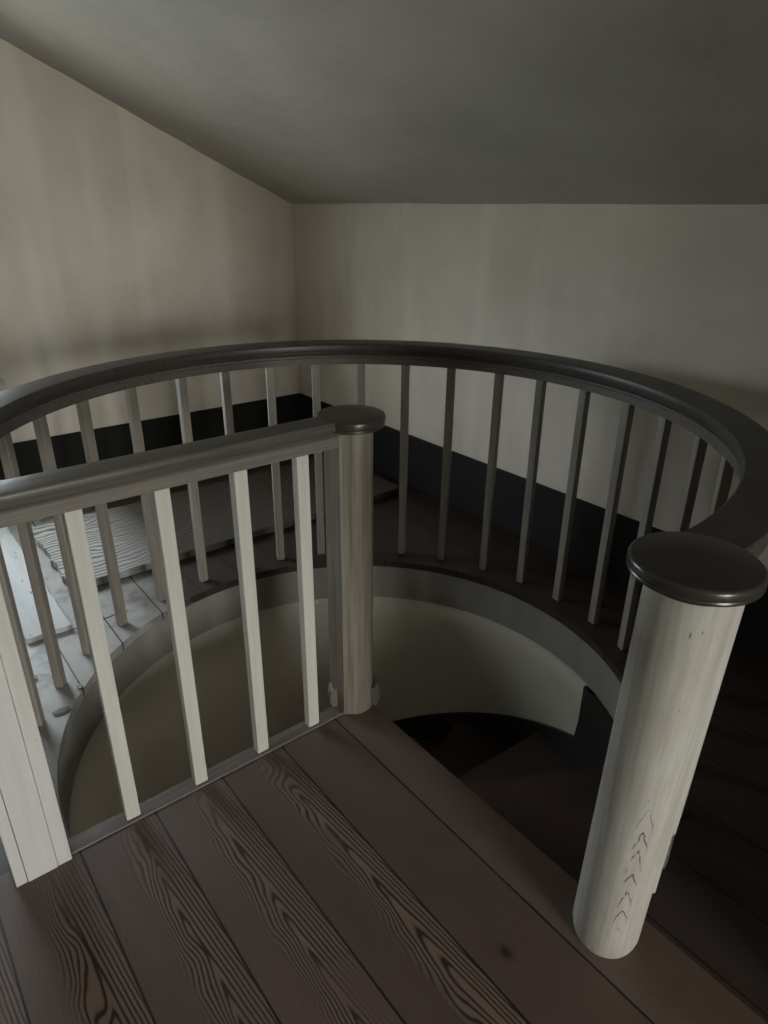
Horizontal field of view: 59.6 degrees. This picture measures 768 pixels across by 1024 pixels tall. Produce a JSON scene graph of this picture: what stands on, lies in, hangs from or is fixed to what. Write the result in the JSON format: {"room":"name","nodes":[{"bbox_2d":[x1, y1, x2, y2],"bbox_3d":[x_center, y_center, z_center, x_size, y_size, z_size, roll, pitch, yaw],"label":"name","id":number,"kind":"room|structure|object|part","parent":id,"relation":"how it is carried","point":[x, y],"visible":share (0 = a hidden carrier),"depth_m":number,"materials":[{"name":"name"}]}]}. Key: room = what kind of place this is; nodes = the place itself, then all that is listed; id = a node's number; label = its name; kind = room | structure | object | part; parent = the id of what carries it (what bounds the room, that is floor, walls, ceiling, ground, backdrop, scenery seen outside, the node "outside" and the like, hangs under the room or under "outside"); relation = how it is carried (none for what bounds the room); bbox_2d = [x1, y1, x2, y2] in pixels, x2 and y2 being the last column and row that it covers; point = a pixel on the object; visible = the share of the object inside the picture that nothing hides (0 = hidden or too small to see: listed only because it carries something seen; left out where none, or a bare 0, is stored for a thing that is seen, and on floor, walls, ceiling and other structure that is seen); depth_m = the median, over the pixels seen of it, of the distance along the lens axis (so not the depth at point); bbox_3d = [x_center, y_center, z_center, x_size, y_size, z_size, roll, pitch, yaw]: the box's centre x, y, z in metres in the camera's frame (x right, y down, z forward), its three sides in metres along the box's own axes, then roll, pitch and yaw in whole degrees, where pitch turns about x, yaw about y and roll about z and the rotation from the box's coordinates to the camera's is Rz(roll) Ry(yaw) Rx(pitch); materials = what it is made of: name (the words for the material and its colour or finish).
{"room":"attic stair landing","nodes":[
{"label":"attic stair landing","id":0,"kind":"room"},
{"bbox_2d":[0,38,299,442],"bbox_3d":[-2.758,-1.151,2.780,5.680,2.847,0.160,-18,30,-35],"label":"wall","id":1,"kind":"structure","parent":0,"point":[120,239],"depth_m":3.70,"materials":[{"name":"beige paint"}]},
{"bbox_2d":[0,393,300,480],"bbox_3d":[-2.713,-0.012,3.220,5.440,0.309,0.020,-18,30,-35],"label":"baseboard","id":2,"kind":"structure","parent":1,"relation":"attached to","point":[114,441],"depth_m":4.13,"materials":[{"name":"paint"}]},
{"bbox_2d":[69,597,613,837],"bbox_3d":[-0.102,1.954,2.893,1.936,2.550,1.936,-18,30,-35],"label":"wall","id":3,"kind":"structure","parent":0,"point":[429,658],"depth_m":3.13,"materials":[{"name":"paint"}]},
{"bbox_2d":[59,566,620,833],"bbox_3d":[-0.075,0.660,2.457,1.930,0.168,1.654,3,24,5],"label":"trim","id":4,"kind":"structure","parent":3,"relation":"attached to","point":[217,609],"depth_m":2.88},
{"bbox_2d":[0,451,767,1023],"bbox_3d":[0.082,1.617,0.108,5.640,0.032,9.190,-18,30,-35],"label":"floor","id":5,"kind":"structure","parent":0,"point":[341,873],"depth_m":1.63,"materials":[{"name":"brown wood"}]},
{"bbox_2d":[0,584,71,886],"bbox_3d":[-0.860,0.458,1.498,0.128,0.912,0.102,-18,30,-35],"label":"square post","id":6,"kind":"object","parent":5,"relation":"on","point":[33,836],"visible":1,"depth_m":1.54,"materials":[{"name":"white paint"}]},
{"bbox_2d":[0,527,71,643],"bbox_3d":[-1.725,0.227,3.064,0.169,0.021,1.450,-18,30,-35],"label":"board","id":7,"kind":"object","parent":5,"relation":"on","point":[13,555],"visible":0.61,"depth_m":2.77,"materials":[{"name":"white wood"}]},
{"bbox_2d":[52,706,70,715],"bbox_3d":[-1.046,0.645,2.177,0.058,0.007,0.037,-18,30,-35],"label":"chip","id":8,"kind":"object","parent":5,"relation":"on","point":[60,711],"visible":1,"depth_m":2.17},
{"bbox_2d":[68,706,343,853],"bbox_3d":[-0.473,0.753,1.960,0.850,0.008,0.050,-18,30,-35],"label":"trim","id":9,"kind":"structure","parent":5,"relation":"on","point":[114,824],"depth_m":1.90,"materials":[{"name":"grey wood"}]},
{"bbox_2d":[0,416,339,820],"bbox_3d":[-0.523,0.319,1.715,1.020,0.984,0.084,-18,30,-35],"label":"balustrade","id":10,"kind":"object","parent":9,"relation":"on","point":[66,491],"visible":0.97,"depth_m":1.64,"materials":[{"name":"white paint"}]},
{"bbox_3d":[-0.518,-0.110,1.520,1.020,0.042,0.084,-18,30,-35],"label":"handrail","id":11,"kind":"part","parent":10,"relation":"part of","materials":[{"name":"grey wood"}]},
{"bbox_2d":[32,456,398,585],"bbox_3d":[-0.829,-0.014,3.587,1.824,0.034,0.706,-18,30,-35],"label":"rug","id":12,"kind":"object","parent":5,"relation":"on","point":[127,522],"visible":0.59,"depth_m":3.40,"materials":[{"name":"grey fabric"}]},
{"bbox_2d":[316,404,385,714],"bbox_3d":[-0.094,0.182,2.031,0.190,0.990,0.190,-18,30,-35],"label":"newel post","id":13,"kind":"object","parent":5,"relation":"on","point":[353,687],"visible":0.98,"depth_m":1.96,"materials":[{"name":"white paint"},{"name":"dark wood"}]},
{"bbox_2d":[0,340,767,867],"bbox_3d":[-0.063,0.099,2.214,2.164,0.989,1.867,4,25,7],"label":"balustrade","id":14,"kind":"object","parent":5,"relation":"on","point":[741,521],"visible":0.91,"depth_m":2.45,"materials":[{"name":"grey paint"}]},
{"bbox_3d":[-0.058,-0.328,2.020,2.164,0.051,1.867,4,25,7],"label":"handrail","id":15,"kind":"part","parent":14,"relation":"part of","materials":[{"name":"black wood"}]},
{"bbox_2d":[573,531,767,958],"bbox_3d":[0.500,0.525,1.286,0.212,0.990,0.211,-18,30,-35],"label":"newel post","id":16,"kind":"object","parent":5,"relation":"on","point":[697,588],"visible":1,"depth_m":1.17,"materials":[{"name":"white paint"}]},
{"bbox_2d":[0,0,767,204],"bbox_3d":[0.102,-0.355,-0.786,5.600,1.338,9.150,-18,30,-35],"label":"ceiling","id":17,"kind":"structure","parent":0,"point":[306,101],"depth_m":2.21,"materials":[{"name":"grey paint"}]},
{"bbox_2d":[292,203,767,569],"bbox_3d":[2.262,0.208,1.373,0.120,1.630,9.190,-18,30,-35],"label":"wall","id":18,"kind":"structure","parent":0,"point":[676,294],"depth_m":2.93,"materials":[{"name":"beige paint"}]},
{"bbox_2d":[299,394,767,651],"bbox_3d":[0.693,-0.014,3.301,0.020,0.309,4.110,-18,30,-35],"label":"baseboard","id":19,"kind":"structure","parent":18,"relation":"attached to","point":[468,475],"depth_m":3.31,"materials":[{"name":"paint"}]},
{"bbox_3d":[-0.114,3.137,3.430,1.940,0.050,1.940,-18,30,-35],"label":"floor","id":20,"kind":"structure","parent":0,"visible":0},
{"bbox_2d":[392,686,612,883],"bbox_3d":[-0.103,2.000,2.915,1.872,2.651,1.870,-18,30,-35],"label":"staircase","id":21,"kind":"structure","parent":20,"relation":"on","point":[544,780],"depth_m":2.66,"materials":[{"name":"black paint"}]},
{"bbox_3d":[0.721,1.148,2.269,0.175,0.549,1.051,7,25,14],"label":"panel","id":22,"kind":"part","parent":21,"relation":"part of","materials":[{"name":"black paint"}]}
]}

